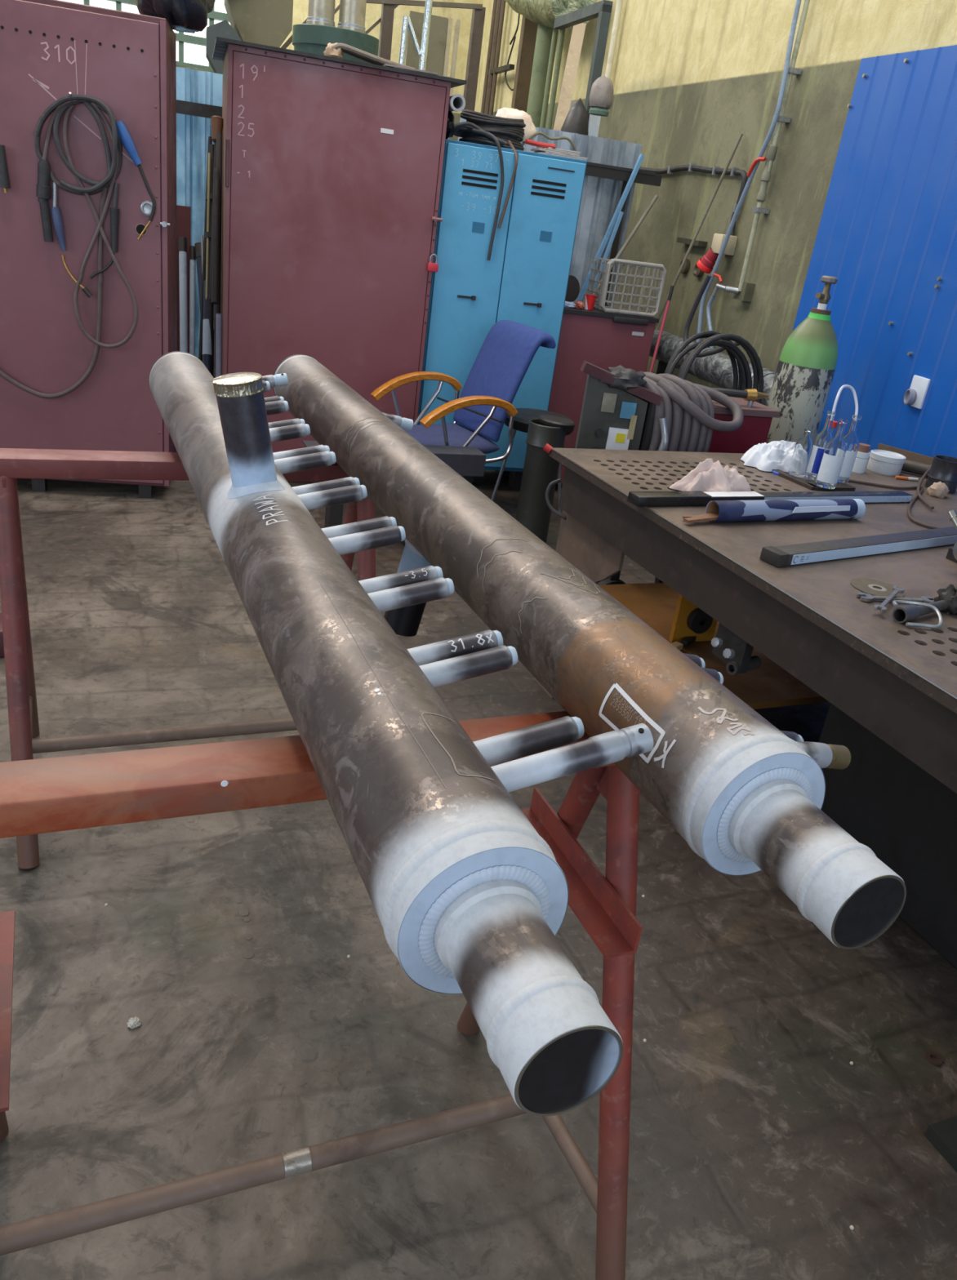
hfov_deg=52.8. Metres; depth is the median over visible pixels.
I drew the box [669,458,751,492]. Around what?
rag
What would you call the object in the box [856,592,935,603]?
wrench
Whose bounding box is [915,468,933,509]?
cable
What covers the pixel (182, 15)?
bag
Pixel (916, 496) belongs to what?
cable
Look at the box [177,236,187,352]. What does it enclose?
tube
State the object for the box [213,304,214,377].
tube
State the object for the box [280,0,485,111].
beams
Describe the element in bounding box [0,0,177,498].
tall cabinet
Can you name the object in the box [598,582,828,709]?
machine
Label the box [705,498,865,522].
tube
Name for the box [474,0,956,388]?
wall
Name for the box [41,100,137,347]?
cable
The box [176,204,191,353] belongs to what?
panel
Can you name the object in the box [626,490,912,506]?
metal bar
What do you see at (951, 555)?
bench vice
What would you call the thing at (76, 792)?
trestle
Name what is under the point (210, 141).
rod
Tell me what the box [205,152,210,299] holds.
rod
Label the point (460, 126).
heap
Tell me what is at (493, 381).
chair
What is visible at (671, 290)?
rod
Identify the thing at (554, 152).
stack
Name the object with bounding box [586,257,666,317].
plastic crate
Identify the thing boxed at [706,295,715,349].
hose
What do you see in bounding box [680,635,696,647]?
bar
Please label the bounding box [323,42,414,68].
bundle
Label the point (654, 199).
rod
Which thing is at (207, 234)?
rod
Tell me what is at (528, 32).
trim
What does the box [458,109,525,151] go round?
cable coil
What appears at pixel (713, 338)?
cable coil
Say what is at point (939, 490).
lump
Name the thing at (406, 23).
strips
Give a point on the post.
(618, 231)
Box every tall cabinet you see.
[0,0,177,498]
[212,36,466,453]
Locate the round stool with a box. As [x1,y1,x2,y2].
[490,408,573,512]
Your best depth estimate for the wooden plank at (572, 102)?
6.38 m
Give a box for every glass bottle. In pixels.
[787,428,813,477]
[804,410,835,479]
[815,418,848,488]
[830,420,837,438]
[837,414,861,482]
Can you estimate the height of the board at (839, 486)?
0.011 m
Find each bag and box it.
[134,0,215,33]
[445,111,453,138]
[495,107,536,142]
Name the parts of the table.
foot plate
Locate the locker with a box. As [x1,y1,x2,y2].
[417,138,586,489]
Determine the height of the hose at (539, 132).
0.114 m
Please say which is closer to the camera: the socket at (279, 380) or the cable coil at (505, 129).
the socket at (279, 380)
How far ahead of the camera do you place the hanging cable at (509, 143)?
5.06 m
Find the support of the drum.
on the floor
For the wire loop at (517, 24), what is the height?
0.963 m
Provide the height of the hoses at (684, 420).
0.564 m
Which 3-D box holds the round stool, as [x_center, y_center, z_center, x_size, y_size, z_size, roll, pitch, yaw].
[0.307,-1.011,5.481,0.400,0.542,0.400,-3,27,-23]
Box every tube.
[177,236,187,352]
[189,245,195,355]
[194,242,202,312]
[202,280,211,373]
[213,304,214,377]
[215,313,222,377]
[448,93,465,111]
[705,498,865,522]
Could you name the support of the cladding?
attached to the wall at (688, 77)
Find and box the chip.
[127,1017,142,1028]
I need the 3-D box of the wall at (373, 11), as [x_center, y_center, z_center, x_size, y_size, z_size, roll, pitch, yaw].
[-4.867,-6.359,9.398,10.000,5.600,0.251,0,26,-17]
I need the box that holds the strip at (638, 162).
[575,154,644,302]
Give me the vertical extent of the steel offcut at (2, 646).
0.100 m
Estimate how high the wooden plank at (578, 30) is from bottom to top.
1.671 m
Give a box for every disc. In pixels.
[564,275,579,302]
[850,577,903,597]
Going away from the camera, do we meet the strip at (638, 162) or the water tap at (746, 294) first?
the water tap at (746, 294)
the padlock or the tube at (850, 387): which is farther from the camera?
the padlock
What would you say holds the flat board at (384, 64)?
on the tall cabinet at (332, 166)
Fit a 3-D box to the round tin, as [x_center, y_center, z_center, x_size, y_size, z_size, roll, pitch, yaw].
[1.518,-0.661,3.591,0.126,0.068,0.126,-3,27,-23]
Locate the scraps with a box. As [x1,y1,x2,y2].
[682,511,718,523]
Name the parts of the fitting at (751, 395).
stem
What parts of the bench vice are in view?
handle knob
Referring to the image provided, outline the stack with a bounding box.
[530,146,587,160]
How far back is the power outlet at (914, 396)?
4.09 m
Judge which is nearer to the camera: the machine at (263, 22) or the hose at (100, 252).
the hose at (100, 252)
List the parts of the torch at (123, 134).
handle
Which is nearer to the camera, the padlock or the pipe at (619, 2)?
the padlock
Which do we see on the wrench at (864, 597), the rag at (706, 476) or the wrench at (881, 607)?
the wrench at (881, 607)
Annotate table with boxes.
[533,443,956,1172]
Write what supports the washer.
on the floor
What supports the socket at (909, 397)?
attached to the power outlet at (914, 396)
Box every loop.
[504,13,519,90]
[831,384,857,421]
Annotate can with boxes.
[924,454,956,493]
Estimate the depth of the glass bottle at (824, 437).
3.24 m
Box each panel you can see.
[176,66,641,358]
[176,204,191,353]
[404,10,460,96]
[817,702,956,968]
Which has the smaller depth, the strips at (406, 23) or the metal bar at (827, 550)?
the metal bar at (827, 550)
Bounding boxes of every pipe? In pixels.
[148,351,653,1116]
[272,354,906,949]
[604,0,622,78]
[737,0,809,291]
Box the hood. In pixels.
[560,97,588,135]
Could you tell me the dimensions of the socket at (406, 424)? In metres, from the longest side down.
0.038 x 0.033 x 0.033 m
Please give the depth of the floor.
2.02 m
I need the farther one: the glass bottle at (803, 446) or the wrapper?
the wrapper
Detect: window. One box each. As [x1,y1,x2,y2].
[59,0,230,66]
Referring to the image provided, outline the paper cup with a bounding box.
[583,293,596,310]
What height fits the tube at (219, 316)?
0.868 m
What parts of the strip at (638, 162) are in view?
blue strip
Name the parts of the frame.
arm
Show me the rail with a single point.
(597, 170)
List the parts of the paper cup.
white panel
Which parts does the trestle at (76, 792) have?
leg, leg, leg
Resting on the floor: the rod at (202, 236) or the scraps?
the rod at (202, 236)
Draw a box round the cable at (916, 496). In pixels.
[848,479,941,528]
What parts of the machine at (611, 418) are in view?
knob, panel, corner post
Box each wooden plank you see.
[553,22,586,130]
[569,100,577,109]
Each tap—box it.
[711,273,755,302]
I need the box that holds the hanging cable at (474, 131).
[471,128,504,260]
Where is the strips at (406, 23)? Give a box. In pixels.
[398,0,432,70]
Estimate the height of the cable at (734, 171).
0.379 m
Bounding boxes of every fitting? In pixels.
[711,387,768,407]
[711,622,760,675]
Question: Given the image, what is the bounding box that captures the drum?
[515,414,575,543]
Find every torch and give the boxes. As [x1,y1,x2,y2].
[32,93,122,297]
[77,99,155,239]
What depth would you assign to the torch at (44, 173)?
4.14 m
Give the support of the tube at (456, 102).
attached to the tall cabinet at (332, 166)
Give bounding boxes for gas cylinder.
[765,275,837,444]
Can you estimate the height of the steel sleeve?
0.052 m
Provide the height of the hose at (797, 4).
2.674 m
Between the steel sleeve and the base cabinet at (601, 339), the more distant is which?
the base cabinet at (601, 339)
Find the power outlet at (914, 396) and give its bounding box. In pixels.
[903,374,930,408]
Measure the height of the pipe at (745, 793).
0.358 m
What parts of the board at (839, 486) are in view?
bottle cap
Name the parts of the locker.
handle, door, name plate, handle, door, name plate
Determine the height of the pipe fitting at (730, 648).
0.107 m
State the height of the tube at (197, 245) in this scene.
1.172 m
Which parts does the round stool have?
leg, seat, leg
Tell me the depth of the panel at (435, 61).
7.17 m
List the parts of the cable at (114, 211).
handle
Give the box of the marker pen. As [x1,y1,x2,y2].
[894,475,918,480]
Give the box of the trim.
[511,15,537,112]
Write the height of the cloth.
0.080 m
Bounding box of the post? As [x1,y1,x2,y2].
[604,181,627,306]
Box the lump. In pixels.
[926,481,949,497]
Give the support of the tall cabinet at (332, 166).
on the floor
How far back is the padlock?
5.07 m
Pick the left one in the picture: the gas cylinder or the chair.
the chair
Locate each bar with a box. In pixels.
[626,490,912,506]
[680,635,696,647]
[759,526,956,567]
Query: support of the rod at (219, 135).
on the floor
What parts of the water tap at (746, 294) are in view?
lever, wall plate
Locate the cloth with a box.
[600,364,646,391]
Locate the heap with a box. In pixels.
[453,121,506,145]
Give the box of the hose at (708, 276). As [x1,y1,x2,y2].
[683,273,739,357]
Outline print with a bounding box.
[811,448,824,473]
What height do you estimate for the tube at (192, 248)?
1.134 m
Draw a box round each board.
[382,63,450,77]
[587,114,600,137]
[771,469,855,490]
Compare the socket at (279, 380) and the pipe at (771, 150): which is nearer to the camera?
the socket at (279, 380)
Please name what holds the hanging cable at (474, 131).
hanging from the locker
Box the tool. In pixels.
[892,600,948,628]
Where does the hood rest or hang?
hanging from the board at (593, 123)
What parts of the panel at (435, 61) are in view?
panel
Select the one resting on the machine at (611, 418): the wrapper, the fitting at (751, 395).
the fitting at (751, 395)
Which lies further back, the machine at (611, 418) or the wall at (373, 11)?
the wall at (373, 11)
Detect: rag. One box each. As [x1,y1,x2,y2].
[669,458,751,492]
[740,440,795,471]
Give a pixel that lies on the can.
(943, 468)
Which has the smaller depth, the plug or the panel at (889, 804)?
the panel at (889, 804)
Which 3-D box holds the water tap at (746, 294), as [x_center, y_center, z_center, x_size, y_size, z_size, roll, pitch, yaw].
[1.432,-1.999,5.468,0.102,0.121,0.304,-17,34,-42]
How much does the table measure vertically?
0.905 m
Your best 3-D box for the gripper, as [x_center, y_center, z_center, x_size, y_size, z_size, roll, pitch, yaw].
[1.108,-0.098,2.251,0.075,0.064,0.078,-15,33,-40]
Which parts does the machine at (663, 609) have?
upright plate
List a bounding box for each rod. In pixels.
[198,136,212,360]
[200,235,203,273]
[204,143,213,376]
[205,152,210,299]
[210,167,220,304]
[213,132,222,378]
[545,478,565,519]
[592,195,657,295]
[648,285,674,373]
[653,133,742,330]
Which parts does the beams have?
post, post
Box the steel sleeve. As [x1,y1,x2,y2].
[901,459,931,477]
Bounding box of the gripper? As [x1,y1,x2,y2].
[933,584,956,614]
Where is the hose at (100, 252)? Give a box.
[0,187,108,398]
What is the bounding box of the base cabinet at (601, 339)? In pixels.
[547,303,659,484]
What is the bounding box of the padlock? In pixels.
[426,253,438,271]
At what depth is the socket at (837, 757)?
1.31 m
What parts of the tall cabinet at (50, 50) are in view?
door frame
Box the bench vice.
[945,510,956,563]
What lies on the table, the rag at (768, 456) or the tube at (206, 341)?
the rag at (768, 456)
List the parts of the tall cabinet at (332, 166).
lid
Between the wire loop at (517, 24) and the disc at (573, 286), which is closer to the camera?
the disc at (573, 286)
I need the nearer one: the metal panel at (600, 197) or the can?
the can
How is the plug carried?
hanging from the tall cabinet at (50, 50)
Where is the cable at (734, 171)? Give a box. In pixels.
[638,163,747,235]
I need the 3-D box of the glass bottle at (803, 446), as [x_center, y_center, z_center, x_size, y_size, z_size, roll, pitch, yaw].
[1.103,-0.639,3.279,0.058,0.158,0.058,-3,27,-23]
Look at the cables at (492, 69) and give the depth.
9.67 m
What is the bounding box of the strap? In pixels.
[524,138,555,149]
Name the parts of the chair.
armrest, seat, armrest, cross rod, backrest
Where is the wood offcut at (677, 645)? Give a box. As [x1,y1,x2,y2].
[671,640,683,650]
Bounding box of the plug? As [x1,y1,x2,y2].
[0,145,10,192]
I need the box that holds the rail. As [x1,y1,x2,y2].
[176,99,662,186]
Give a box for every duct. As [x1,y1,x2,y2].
[505,0,595,129]
[648,328,775,406]
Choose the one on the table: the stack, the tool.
the tool
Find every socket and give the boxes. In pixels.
[273,373,288,386]
[400,417,413,431]
[616,723,653,757]
[696,233,737,273]
[825,743,850,769]
[903,388,915,405]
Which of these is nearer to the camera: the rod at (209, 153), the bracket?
the rod at (209, 153)
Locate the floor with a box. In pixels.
[0,470,956,1279]
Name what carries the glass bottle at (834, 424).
on the table
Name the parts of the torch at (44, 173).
handle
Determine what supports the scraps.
on the table
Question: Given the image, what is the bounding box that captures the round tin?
[866,449,906,475]
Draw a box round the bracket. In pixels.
[676,237,707,247]
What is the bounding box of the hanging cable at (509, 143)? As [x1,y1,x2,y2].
[497,140,517,228]
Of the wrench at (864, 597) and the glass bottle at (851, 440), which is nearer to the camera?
the wrench at (864, 597)
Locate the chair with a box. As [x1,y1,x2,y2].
[370,320,555,463]
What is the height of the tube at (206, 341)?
0.999 m
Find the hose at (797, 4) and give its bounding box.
[696,0,801,342]
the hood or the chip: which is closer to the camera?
the chip
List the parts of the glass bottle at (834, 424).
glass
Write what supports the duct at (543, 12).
on the floor
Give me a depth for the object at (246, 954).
2.16 m
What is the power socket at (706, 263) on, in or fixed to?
attached to the wall at (688, 77)
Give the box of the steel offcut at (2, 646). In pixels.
[0,613,4,657]
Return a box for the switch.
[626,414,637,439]
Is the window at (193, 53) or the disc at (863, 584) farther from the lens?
the window at (193, 53)
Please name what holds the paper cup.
on the base cabinet at (601, 339)
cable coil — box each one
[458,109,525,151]
[664,330,764,403]
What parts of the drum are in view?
lid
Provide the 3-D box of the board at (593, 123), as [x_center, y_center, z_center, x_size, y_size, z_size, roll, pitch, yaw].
[0.691,-2.962,6.311,0.070,1.060,0.020,0,26,-17]
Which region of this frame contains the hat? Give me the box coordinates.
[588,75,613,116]
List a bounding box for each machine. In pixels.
[205,0,293,74]
[292,0,378,63]
[574,360,780,585]
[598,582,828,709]
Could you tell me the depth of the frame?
6.08 m
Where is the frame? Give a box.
[553,0,613,118]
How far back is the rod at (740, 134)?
5.63 m
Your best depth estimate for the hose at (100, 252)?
4.45 m
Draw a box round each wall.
[176,0,482,140]
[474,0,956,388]
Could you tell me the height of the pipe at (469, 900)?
0.355 m
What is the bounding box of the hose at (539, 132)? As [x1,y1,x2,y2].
[520,131,578,156]
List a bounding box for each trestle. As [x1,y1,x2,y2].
[0,448,375,868]
[0,711,642,1279]
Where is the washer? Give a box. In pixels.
[924,1050,942,1066]
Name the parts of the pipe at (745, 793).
plate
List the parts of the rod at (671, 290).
rod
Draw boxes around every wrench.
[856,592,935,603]
[872,586,904,613]
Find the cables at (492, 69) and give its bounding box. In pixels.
[480,0,514,115]
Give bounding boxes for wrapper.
[564,301,584,309]
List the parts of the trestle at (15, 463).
leg, leg, leg, leg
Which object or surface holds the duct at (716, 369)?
on the floor
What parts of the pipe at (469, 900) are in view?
plate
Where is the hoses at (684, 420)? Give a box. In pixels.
[642,372,743,452]
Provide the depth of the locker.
5.25 m
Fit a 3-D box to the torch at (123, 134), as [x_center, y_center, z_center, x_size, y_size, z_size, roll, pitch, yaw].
[-1.564,-2.037,4.188,0.306,0.536,0.048,2,25,-14]
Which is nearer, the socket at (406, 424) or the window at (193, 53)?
the socket at (406, 424)
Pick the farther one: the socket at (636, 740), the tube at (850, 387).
the tube at (850, 387)
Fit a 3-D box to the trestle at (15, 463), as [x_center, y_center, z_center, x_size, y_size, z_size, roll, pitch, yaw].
[-1.064,-0.009,2.431,1.650,0.939,0.665,-3,27,-23]
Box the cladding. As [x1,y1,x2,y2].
[791,44,956,457]
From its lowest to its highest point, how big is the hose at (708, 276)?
0.428 m
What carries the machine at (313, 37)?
on the steel plate
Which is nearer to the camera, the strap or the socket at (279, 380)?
the socket at (279, 380)
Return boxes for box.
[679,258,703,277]
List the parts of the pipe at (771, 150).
valve handle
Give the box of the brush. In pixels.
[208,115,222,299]

